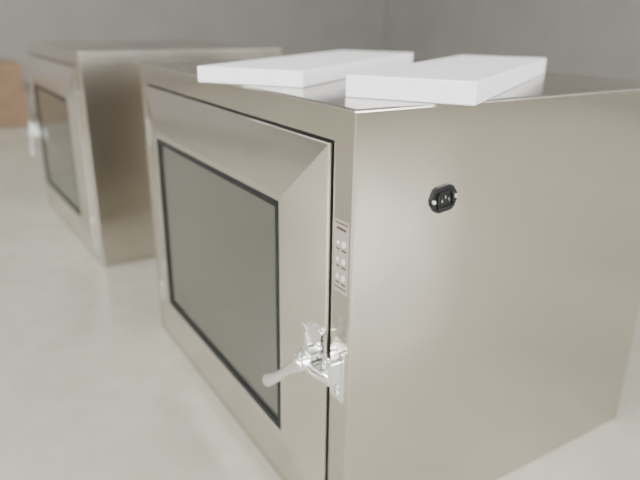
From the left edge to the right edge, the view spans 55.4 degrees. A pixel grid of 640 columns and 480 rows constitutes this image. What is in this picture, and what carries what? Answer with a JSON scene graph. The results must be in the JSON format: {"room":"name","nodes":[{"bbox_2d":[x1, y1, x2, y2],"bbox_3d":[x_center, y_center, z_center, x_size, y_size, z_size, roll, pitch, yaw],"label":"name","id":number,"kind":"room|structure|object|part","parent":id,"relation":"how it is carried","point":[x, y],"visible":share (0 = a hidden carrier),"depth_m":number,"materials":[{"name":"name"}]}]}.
{"room":"clean room","nodes":[
{"label":"clean room","id":0,"kind":"room"},
{"bbox_2d":[0,0,385,80],"bbox_3d":[-4.235,-3.724,6.955,12.750,4.000,0.125,-11,23,-30],"label":"wall","id":1,"kind":"structure","parent":0,"point":[298,27],"depth_m":8.75,"materials":[{"name":"white paint"}]},
{"bbox_2d":[24,81,31,91],"bbox_3d":[-4.221,-1.881,7.558,12.500,0.125,0.019,-11,23,-30],"label":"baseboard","id":2,"kind":"structure","parent":1,"relation":"attached to","point":[27,84],"depth_m":7.82,"materials":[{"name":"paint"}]},
{"bbox_2d":[0,91,639,479],"bbox_3d":[-0.617,0.268,2.122,12.750,0.125,14.000,-11,23,-30],"label":"floor","id":3,"kind":"structure","parent":0,"point":[94,386],"depth_m":1.62,"materials":[{"name":"concrete"}]},
{"bbox_2d":[0,58,28,127],"bbox_3d":[-3.252,-1.284,5.350,1.128,0.532,0.788,-11,23,-30],"label":"cardboard box","id":4,"kind":"object","parent":3,"relation":"on","point":[13,103],"visible":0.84,"depth_m":5.27,"materials":[{"name":"brown cardboard"}]},
{"bbox_2d":[25,40,281,267],"bbox_3d":[-0.815,-0.486,2.832,0.884,0.805,1.036,-12,24,-32],"label":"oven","id":5,"kind":"object","parent":3,"relation":"on","point":[89,128],"visible":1,"depth_m":2.34,"materials":[{"name":"silver metal"}]},
{"bbox_3d":[-1.389,-0.470,2.932,0.014,0.106,0.122,-8,22,-23],"label":"latch lever","id":6,"kind":"part","parent":5,"relation":"part of","materials":[{"name":"silver metal"}]},
{"bbox_3d":[-1.132,-0.409,2.634,0.027,0.712,0.908,-12,24,-32],"label":"door","id":7,"kind":"part","parent":5,"relation":"part of","materials":[{"name":"silver metal"}]},
{"bbox_2d":[140,59,639,479],"bbox_3d":[0.096,-0.013,1.560,0.884,0.805,1.036,-11,23,-30],"label":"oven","id":8,"kind":"object","parent":3,"relation":"on","point":[369,289],"visible":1,"depth_m":1.11,"materials":[{"name":"silver metal"}]},
{"bbox_3d":[-0.230,0.059,1.374,0.027,0.712,0.908,-11,23,-30],"label":"door","id":9,"kind":"part","parent":8,"relation":"part of","materials":[{"name":"silver metal"}]},
{"bbox_3d":[-0.063,0.228,1.054,0.014,0.106,0.122,-16,26,-38],"label":"latch lever","id":10,"kind":"part","parent":8,"relation":"part of","materials":[{"name":"silver metal"}]},
{"bbox_2d":[197,50,412,87],"bbox_3d":[0.015,-0.414,1.438,0.221,0.030,0.750,9,21,21],"label":"board","id":11,"kind":"object","parent":8,"relation":"on","point":[304,70],"visible":0.94,"depth_m":1.18,"materials":[{"name":"white plastic"}]},
{"bbox_3d":[0.033,0.027,0.927,0.002,0.117,0.037,-11,23,-30],"label":"control panel","id":12,"kind":"part","parent":8,"relation":"part of","materials":[{"name":"silver metal"}]},
{"bbox_2d":[346,55,545,105],"bbox_3d":[0.290,-0.330,1.208,0.206,0.035,0.700,10,22,25],"label":"board","id":13,"kind":"object","parent":8,"relation":"on","point":[467,80],"visible":1,"depth_m":0.95,"materials":[{"name":"white plastic"}]},
{"bbox_2d":[383,0,639,79],"bbox_3d":[4.779,-2.741,4.557,0.125,4.000,13.750,-11,23,-30],"label":"wall","id":14,"kind":"structure","parent":0,"point":[601,38],"depth_m":7.94,"materials":[{"name":"white paint"}]}
]}

